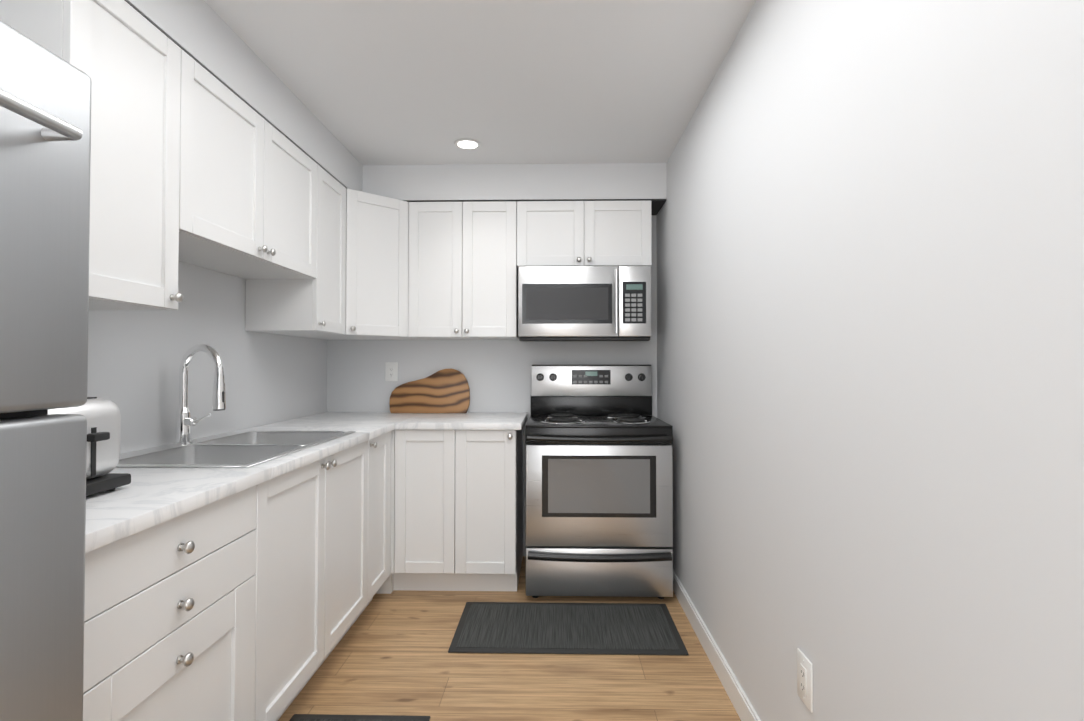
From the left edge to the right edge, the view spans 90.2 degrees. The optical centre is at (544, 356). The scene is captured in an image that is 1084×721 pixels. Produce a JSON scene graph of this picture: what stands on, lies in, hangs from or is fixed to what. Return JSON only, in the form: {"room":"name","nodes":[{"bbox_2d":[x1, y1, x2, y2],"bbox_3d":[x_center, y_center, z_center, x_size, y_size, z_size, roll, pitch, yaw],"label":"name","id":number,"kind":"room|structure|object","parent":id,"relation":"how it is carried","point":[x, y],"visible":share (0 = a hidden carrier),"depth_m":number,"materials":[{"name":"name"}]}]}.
{"room":"kitchen","nodes":[
{"label":"kitchen","id":0,"kind":"room"},
{"bbox_2d":[87,261,326,453],"bbox_3d":[-1.515,0.033,0.901,0.100,2.410,5.220,0,-1,1],"label":"wall","id":1,"kind":"structure","parent":0,"point":[135,357],"depth_m":2.25,"materials":[{"name":"white paint"}]},
{"bbox_2d":[0,0,203,309],"bbox_3d":[-1.279,-0.543,1.483,0.342,0.800,0.435,0,-1,1],"label":"upper cabinet","id":2,"kind":"object","parent":1,"relation":"attached to","point":[193,161],"depth_m":1.47,"materials":[{"name":"white paint"}]},
{"bbox_2d":[200,68,275,267],"bbox_3d":[-1.270,-0.659,1.908,0.342,0.554,0.529,0,-1,1],"label":"upper cabinet","id":3,"kind":"object","parent":1,"relation":"attached to","point":[238,145],"depth_m":1.95,"materials":[{"name":"white paint"}]},
{"bbox_2d":[207,129,311,279],"bbox_3d":[-1.262,-0.653,2.318,0.342,0.554,0.529,0,-1,1],"label":"upper cabinet","id":4,"kind":"object","parent":1,"relation":"attached to","point":[293,166],"depth_m":2.37,"materials":[{"name":"white paint"}]},
{"bbox_2d":[245,160,359,339],"bbox_3d":[-1.230,-0.523,2.755,0.388,0.800,0.467,0,-1,1],"label":"upper cabinet","id":5,"kind":"object","parent":1,"relation":"attached to","point":[320,307],"depth_m":2.64,"materials":[{"name":"white paint"}]},
{"bbox_2d":[125,0,666,214],"bbox_3d":[-0.370,-1.042,2.220,2.136,0.220,2.570,0,-1,1],"label":"soffit","id":6,"kind":"structure","parent":0,"point":[202,33],"depth_m":2.57,"materials":[{"name":"white paint"}]},
{"bbox_2d":[204,0,755,164],"bbox_3d":[-0.397,-1.222,0.898,2.336,0.100,5.420,0,-1,1],"label":"ceiling","id":7,"kind":"structure","parent":0,"point":[398,82],"depth_m":2.17,"materials":[{"name":"white paint"}]},
{"bbox_2d":[454,139,480,149],"bbox_3d":[-0.409,-1.137,2.891,0.144,0.008,0.144,0,-1,1],"label":"recessed light","id":8,"kind":"object","parent":7,"relation":"in","point":[467,144],"visible":1,"depth_m":2.89,"materials":[{"name":"white"}]},
{"bbox_2d":[327,215,656,555],"bbox_3d":[-0.343,0.075,3.537,2.336,2.410,0.100,0,-1,1],"label":"wall","id":9,"kind":"structure","parent":0,"point":[497,374],"depth_m":3.49,"materials":[{"name":"white paint"}]},
{"bbox_2d":[352,189,419,339],"bbox_3d":[-1.079,-0.516,3.193,0.672,0.800,0.632,0,-1,1],"label":"upper cabinet","id":10,"kind":"object","parent":9,"relation":"attached to","point":[385,230],"depth_m":3.09,"materials":[{"name":"white paint"}]},
{"bbox_2d":[385,362,397,380],"bbox_3d":[-0.988,0.097,3.495,0.080,0.124,0.009,0,-1,1],"label":"outlet","id":11,"kind":"object","parent":9,"relation":"attached to","point":[391,371],"visible":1,"depth_m":3.49,"materials":[{"name":"white plastic"}]},
{"bbox_2d":[416,202,475,339],"bbox_3d":[-0.635,-0.514,3.318,0.431,0.800,0.365,0,-1,1],"label":"upper cabinet","id":12,"kind":"object","parent":9,"relation":"attached to","point":[446,290],"depth_m":3.18,"materials":[{"name":"white paint"}]},
{"bbox_2d":[476,201,519,339],"bbox_3d":[-0.349,-0.513,3.333,0.380,0.800,0.323,0,-1,1],"label":"upper cabinet","id":13,"kind":"object","parent":9,"relation":"attached to","point":[497,222],"depth_m":3.18,"materials":[{"name":"white paint"}]},
{"bbox_2d":[520,201,595,265],"bbox_3d":[0.070,-0.722,3.328,0.455,0.384,0.323,0,-1,1],"label":"upper cabinet","id":14,"kind":"object","parent":9,"relation":"attached to","point":[552,233],"depth_m":3.17,"materials":[{"name":"white paint"}]},
{"bbox_2d":[518,266,650,340],"bbox_3d":[0.235,-0.304,3.254,0.759,0.426,0.447,0,-1,1],"label":"microwave","id":15,"kind":"object","parent":14,"relation":"attached to","point":[584,303],"visible":1,"depth_m":3.08,"materials":[{"name":"grey metal"}]},
{"bbox_2d":[596,201,651,266],"bbox_3d":[0.405,-0.722,3.321,0.454,0.384,0.323,0,-1,1],"label":"upper cabinet","id":16,"kind":"object","parent":9,"relation":"attached to","point":[623,228],"depth_m":3.17,"materials":[{"name":"white paint"}]},
{"bbox_2d":[278,556,740,720],"bbox_3d":[-0.397,1.287,0.858,2.336,0.100,5.420,0,-1,1],"label":"floor","id":17,"kind":"structure","parent":0,"point":[389,654],"depth_m":2.12,"materials":[{"name":"brown wood"}]},
{"bbox_2d":[0,20,91,720],"bbox_3d":[-1.077,0.379,0.537,0.751,1.706,0.720,0,-1,1],"label":"fridge","id":18,"kind":"object","parent":17,"relation":"on","point":[45,126],"visible":1,"depth_m":0.81,"materials":[{"name":"silver metal"}]},
{"bbox_2d":[267,429,434,606],"bbox_3d":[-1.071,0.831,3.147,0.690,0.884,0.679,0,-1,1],"label":"base cabinet","id":19,"kind":"object","parent":17,"relation":"on","point":[347,527],"depth_m":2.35,"materials":[{"name":"white paint"}]},
{"bbox_2d":[85,412,408,552],"bbox_3d":[-1.113,0.356,2.227,0.643,0.035,2.537,0,-1,1],"label":"countertop","id":20,"kind":"structure","parent":19,"relation":"on","point":[146,498],"depth_m":1.42,"materials":[{"name":"stone"}]},
{"bbox_2d":[48,397,130,495],"bbox_3d":[-1.173,0.208,1.231,0.338,0.226,0.220,0,-1,1],"label":"toaster","id":21,"kind":"object","parent":20,"relation":"on","point":[102,416],"visible":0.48,"depth_m":1.25,"materials":[{"name":"white metal"}]},
{"bbox_2d":[172,344,225,444],"bbox_3d":[-1.284,0.141,2.018,0.233,0.377,0.119,0,-1,1],"label":"faucet","id":22,"kind":"object","parent":20,"relation":"on","point":[184,422],"visible":1,"depth_m":2.02,"materials":[{"name":"silver metal"}]},
{"bbox_2d":[116,431,355,467],"bbox_3d":[-1.143,0.426,2.028,0.558,0.192,0.868,0,-1,1],"label":"sink","id":23,"kind":"object","parent":20,"relation":"in","point":[239,449],"visible":0.35,"depth_m":2.02,"materials":[{"name":"silver metal"}]},
{"bbox_2d":[397,412,527,429],"bbox_3d":[-0.434,0.370,3.143,0.643,0.035,0.677,0,-1,1],"label":"countertop","id":24,"kind":"structure","parent":19,"relation":"on","point":[469,420],"depth_m":2.91,"materials":[{"name":"stone"}]},
{"bbox_2d":[389,369,469,412],"bbox_3d":[-0.727,0.217,3.449,0.510,0.285,0.077,0,-1,1],"label":"cutting board","id":25,"kind":"object","parent":24,"relation":"on","point":[445,391],"visible":1,"depth_m":3.43,"materials":[{"name":"brown wood"}]},
{"bbox_2d":[289,714,430,720],"bbox_3d":[-0.643,1.240,1.392,0.480,0.011,0.975,0,-1,1],"label":"mat","id":26,"kind":"object","parent":17,"relation":"on","point":[311,717],"visible":1,"depth_m":1.86,"materials":[{"name":"black fabric"}]},
{"bbox_2d":[448,602,688,654],"bbox_3d":[0.105,1.258,2.525,1.020,0.011,0.483,0,-1,1],"label":"mat","id":27,"kind":"object","parent":17,"relation":"on","point":[574,628],"visible":1,"depth_m":2.48,"materials":[{"name":"black fabric"}]},
{"bbox_2d":[525,365,672,598],"bbox_3d":[0.289,0.659,3.084,0.764,1.228,0.722,0,-1,1],"label":"stove","id":28,"kind":"object","parent":17,"relation":"on","point":[599,481],"visible":1,"depth_m":2.78,"materials":[{"name":"silver metal"}]},
{"bbox_2d":[656,0,1083,720],"bbox_3d":[0.721,0.032,0.855,0.100,2.410,5.220,0,-1,1],"label":"wall","id":29,"kind":"structure","parent":0,"point":[870,302],"depth_m":1.07,"materials":[{"name":"white paint"}]},
{"bbox_2d":[673,570,760,720],"bbox_3d":[0.664,1.189,0.838,0.013,0.095,5.220,0,-1,1],"label":"baseboard","id":30,"kind":"structure","parent":29,"relation":"attached to","point":[742,704],"depth_m":2.14,"materials":[{"name":"white wood"}]},
{"bbox_2d":[797,648,812,712],"bbox_3d":[0.677,0.840,1.406,0.009,0.124,0.080,0,-1,1],"label":"outlet","id":31,"kind":"object","parent":29,"relation":"attached to","point":[805,679],"visible":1,"depth_m":1.40,"materials":[{"name":"white plastic"}]}
]}

